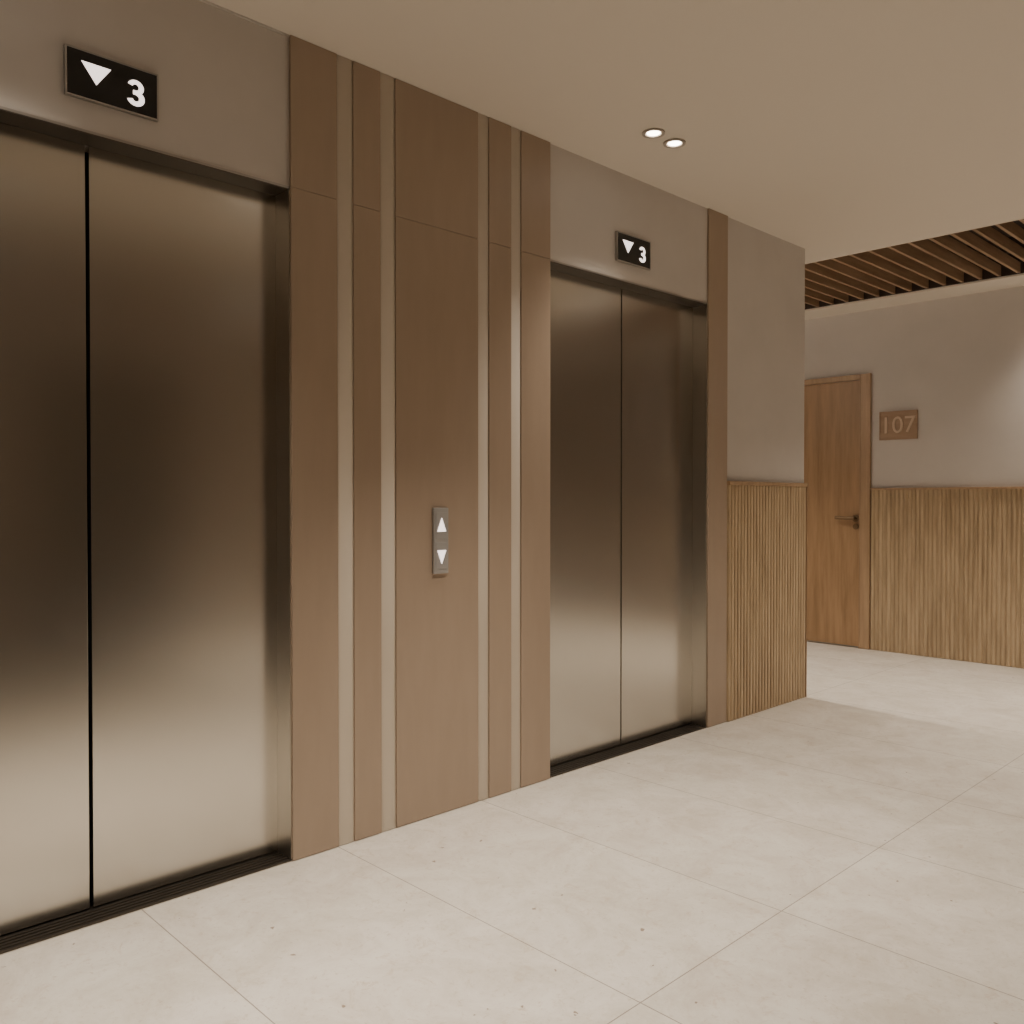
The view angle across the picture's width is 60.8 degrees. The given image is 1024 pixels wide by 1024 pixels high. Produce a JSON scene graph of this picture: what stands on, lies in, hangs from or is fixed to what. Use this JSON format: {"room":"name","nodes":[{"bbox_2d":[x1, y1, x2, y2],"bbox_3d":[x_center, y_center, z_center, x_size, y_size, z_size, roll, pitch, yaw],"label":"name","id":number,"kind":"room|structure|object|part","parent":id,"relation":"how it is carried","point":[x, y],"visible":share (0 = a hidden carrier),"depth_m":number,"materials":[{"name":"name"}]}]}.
{"room":"elevator lobby","nodes":[
{"label":"elevator lobby","id":0,"kind":"room"},
{"bbox_2d":[0,0,804,850],"bbox_3d":[-1.066,-0.202,2.813,7.585,2.729,0.350,-1,1,-44],"label":"wall","id":1,"kind":"structure","parent":0,"point":[223,76],"depth_m":2.86,"materials":[{"name":"grey paint"}]},
{"bbox_2d":[63,43,158,121],"bbox_3d":[-1.134,-1.215,2.480,0.256,0.136,0.014,-1,1,-44],"label":"display","id":2,"kind":"object","parent":1,"relation":"attached to","point":[89,76],"visible":1,"depth_m":2.47,"materials":[{"name":"black"}]},
{"bbox_2d":[0,106,291,953],"bbox_3d":[-1.238,0.028,2.546,1.407,2.277,0.208,-1,1,-44],"label":"elevator","id":3,"kind":"object","parent":1,"relation":"attached to","point":[145,475],"visible":0.98,"depth_m":2.62,"materials":[{"name":"metal"}]},
{"bbox_3d":[-1.476,0.035,2.318,0.648,2.245,0.035,-1,1,-44],"label":"door panel","id":4,"kind":"part","parent":3,"relation":"part of","materials":[{"name":"metal"}]},
{"bbox_3d":[-1.167,-1.063,2.457,1.207,0.007,0.002,-1,1,-44],"label":"head edge trim","id":5,"kind":"part","parent":3,"relation":"part of","materials":[{"name":"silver metal"}]},
{"bbox_3d":[-1.214,1.162,2.536,1.207,0.009,0.137,-1,1,-44],"label":"sill","id":6,"kind":"part","parent":3,"relation":"part of","materials":[{"name":"grey metal"}]},
{"bbox_3d":[-1.003,0.029,2.776,0.648,2.245,0.035,-1,1,-44],"label":"door panel","id":7,"kind":"part","parent":3,"relation":"part of","materials":[{"name":"metal"}]},
{"bbox_2d":[199,0,289,36],"bbox_3d":[-2.200,-1.545,1.450,4.084,0.006,0.006,-1,1,-44],"label":"trim","id":8,"kind":"structure","parent":1,"relation":"attached to","point":[204,1],"depth_m":2.76,"materials":[{"name":"grey paint"}]},
{"bbox_2d":[289,35,549,860],"bbox_3d":[-0.285,-0.209,3.317,1.240,2.726,0.012,-1,1,-44],"label":"cladding","id":9,"kind":"object","parent":1,"relation":"attached to","point":[420,218],"visible":1,"depth_m":3.23,"materials":[{"name":"brown laminate"}]},
{"bbox_2d":[432,508,447,573],"bbox_3d":[-0.271,0.109,3.315,0.072,0.250,0.015,-1,1,-44],"label":"panel","id":10,"kind":"object","parent":9,"relation":"attached to","point":[439,515],"visible":1,"depth_m":3.31,"materials":[{"name":"silver metal"}]},
{"bbox_2d":[550,259,706,777],"bbox_3d":[0.519,0.005,4.247,1.406,2.277,0.208,-1,1,-44],"label":"elevator","id":11,"kind":"object","parent":1,"relation":"attached to","point":[628,360],"visible":0.77,"depth_m":4.25,"materials":[{"name":"metal"}]},
{"bbox_3d":[0.282,0.012,4.020,0.648,2.245,0.035,-1,1,-44],"label":"door panel","id":12,"kind":"part","parent":11,"relation":"part of","materials":[{"name":"metal"}]},
{"bbox_3d":[0.543,1.139,4.237,1.206,0.009,0.137,-1,1,-44],"label":"sill","id":13,"kind":"part","parent":11,"relation":"part of","materials":[{"name":"grey metal"}]},
{"bbox_3d":[0.591,-1.086,4.159,1.206,0.007,0.002,-1,1,-44],"label":"head edge trim","id":14,"kind":"part","parent":11,"relation":"part of","materials":[{"name":"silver metal"}]},
{"bbox_3d":[0.755,0.006,4.477,0.648,2.245,0.035,-1,1,-44],"label":"door panel","id":15,"kind":"part","parent":11,"relation":"part of","materials":[{"name":"metal"}]},
{"bbox_2d":[615,231,650,269],"bbox_3d":[0.575,-1.236,4.133,0.256,0.136,0.014,-1,1,-44],"label":"display","id":16,"kind":"object","parent":1,"relation":"attached to","point":[629,249],"visible":1,"depth_m":4.12,"materials":[{"name":"black"}]},
{"bbox_2d":[706,208,727,727],"bbox_3d":[1.092,-0.227,4.649,0.181,2.726,0.012,-1,1,-44],"label":"trim","id":17,"kind":"structure","parent":1,"relation":"attached to","point":[717,223],"depth_m":4.64,"materials":[{"name":"brown laminate"}]},
{"bbox_2d":[726,481,807,721],"bbox_3d":[1.478,0.480,5.019,0.874,1.303,0.030,-1,1,-44],"label":"wainscot","id":18,"kind":"structure","parent":1,"relation":"attached to","point":[767,521],"depth_m":4.99,"materials":[{"name":"brown wood"}]},
{"bbox_3d":[1.478,-0.161,5.011,0.874,0.022,0.030,-1,1,-44],"label":"cap rail","id":19,"kind":"part","parent":18,"relation":"part of","materials":[{"name":"brown wood"}]},
{"bbox_2d":[0,642,1023,1023],"bbox_3d":[0.455,1.214,2.753,9.660,0.100,9.700,-1,1,-44],"label":"floor","id":20,"kind":"structure","parent":0,"point":[850,850],"depth_m":2.63,"materials":[{"name":"tile"}]},
{"bbox_2d":[207,0,1023,319],"bbox_3d":[0.383,-1.724,2.644,9.660,0.320,9.700,-1,1,-44],"label":"ceiling","id":21,"kind":"structure","parent":0,"point":[829,129],"depth_m":3.26,"materials":[{"name":"beige paint"}]},
{"bbox_2d":[642,128,664,138],"bbox_3d":[0.588,-1.574,3.629,0.094,0.006,0.094,-1,1,-44],"label":"recessed light","id":22,"kind":"object","parent":21,"relation":"in","point":[652,133],"visible":1,"depth_m":3.63,"materials":[{"name":"beige plastic"}]},
{"bbox_2d":[663,138,685,148],"bbox_3d":[0.695,-1.575,3.732,0.094,0.006,0.094,-1,1,-44],"label":"recessed light","id":23,"kind":"object","parent":21,"relation":"in","point":[673,143],"visible":1,"depth_m":3.73,"materials":[{"name":"beige plastic"}]},
{"bbox_2d":[805,219,1023,309],"bbox_3d":[3.138,-1.741,5.312,1.310,0.258,9.700,-1,1,-44],"label":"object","id":24,"kind":"structure","parent":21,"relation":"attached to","point":[1005,271],"depth_m":5.90,"materials":[{"name":"brown wood"}]},
{"bbox_3d":[3.145,-1.649,5.306,1.290,0.070,9.620,-1,1,-44],"label":"slats","id":25,"kind":"part","parent":24,"relation":"part of","materials":[{"name":"brown wood"}]},
{"bbox_2d":[949,220,1023,260],"bbox_3d":[3.127,-1.700,5.302,0.730,0.030,9.700,-1,1,-44],"label":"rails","id":26,"kind":"object","parent":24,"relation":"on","point":[1003,250],"visible":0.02,"depth_m":5.70,"materials":[{"name":"brown metal"}]},
{"bbox_2d":[804,286,1023,647],"bbox_3d":[3.907,-0.395,6.074,0.150,3.029,9.700,-1,1,-44],"label":"wall","id":27,"kind":"structure","parent":0,"point":[958,361],"depth_m":6.62,"materials":[{"name":"grey paint"}]},
{"bbox_2d":[804,380,859,645],"bbox_3d":[2.498,0.009,7.414,0.017,2.158,0.936,-1,1,-44],"label":"leaf","id":28,"kind":"object","parent":27,"relation":"attached to","point":[831,410],"visible":0.49,"depth_m":7.24,"materials":[{"name":"brown wood"}]},
{"bbox_2d":[834,515,858,528],"bbox_3d":[2.729,0.082,7.114,0.069,0.120,0.179,-1,1,-44],"label":"door handle","id":29,"kind":"object","parent":28,"relation":"attached to","point":[855,518],"depth_m":7.08,"materials":[{"name":"brown metal"}]},
{"bbox_2d":[804,373,871,648],"bbox_3d":[2.494,-0.009,7.409,0.030,2.219,1.107,-1,1,-44],"label":"frame","id":30,"kind":"object","parent":27,"relation":"attached to","point":[866,379],"visible":0.54,"depth_m":7.03,"materials":[{"name":"brown wood"}]},
{"bbox_2d":[858,380,860,647],"bbox_3d":[2.814,0.018,7.063,0.016,2.174,0.008,-1,1,-44],"label":"bead","id":31,"kind":"object","parent":30,"relation":"attached to","point":[860,380],"visible":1,"depth_m":7.06,"materials":[{"name":"brown wood"}]},
{"bbox_2d":[879,410,917,439],"bbox_3d":[3.030,-0.681,6.849,0.026,0.224,0.292,-1,1,-44],"label":"number sign","id":32,"kind":"object","parent":27,"relation":"attached to","point":[893,425],"visible":1,"depth_m":6.84,"materials":[{"name":"brown wood"}]},
{"bbox_2d":[870,486,1023,667],"bbox_3d":[3.679,0.467,6.191,0.030,1.297,2.290,-1,1,-44],"label":"wainscot","id":33,"kind":"structure","parent":27,"relation":"attached to","point":[947,563],"depth_m":6.57,"materials":[{"name":"brown wood"}]},
{"bbox_3d":[3.679,-0.173,6.183,0.030,0.016,2.290,-1,1,-44],"label":"cap rail","id":34,"kind":"part","parent":33,"relation":"part of","materials":[{"name":"brown wood"}]}
]}

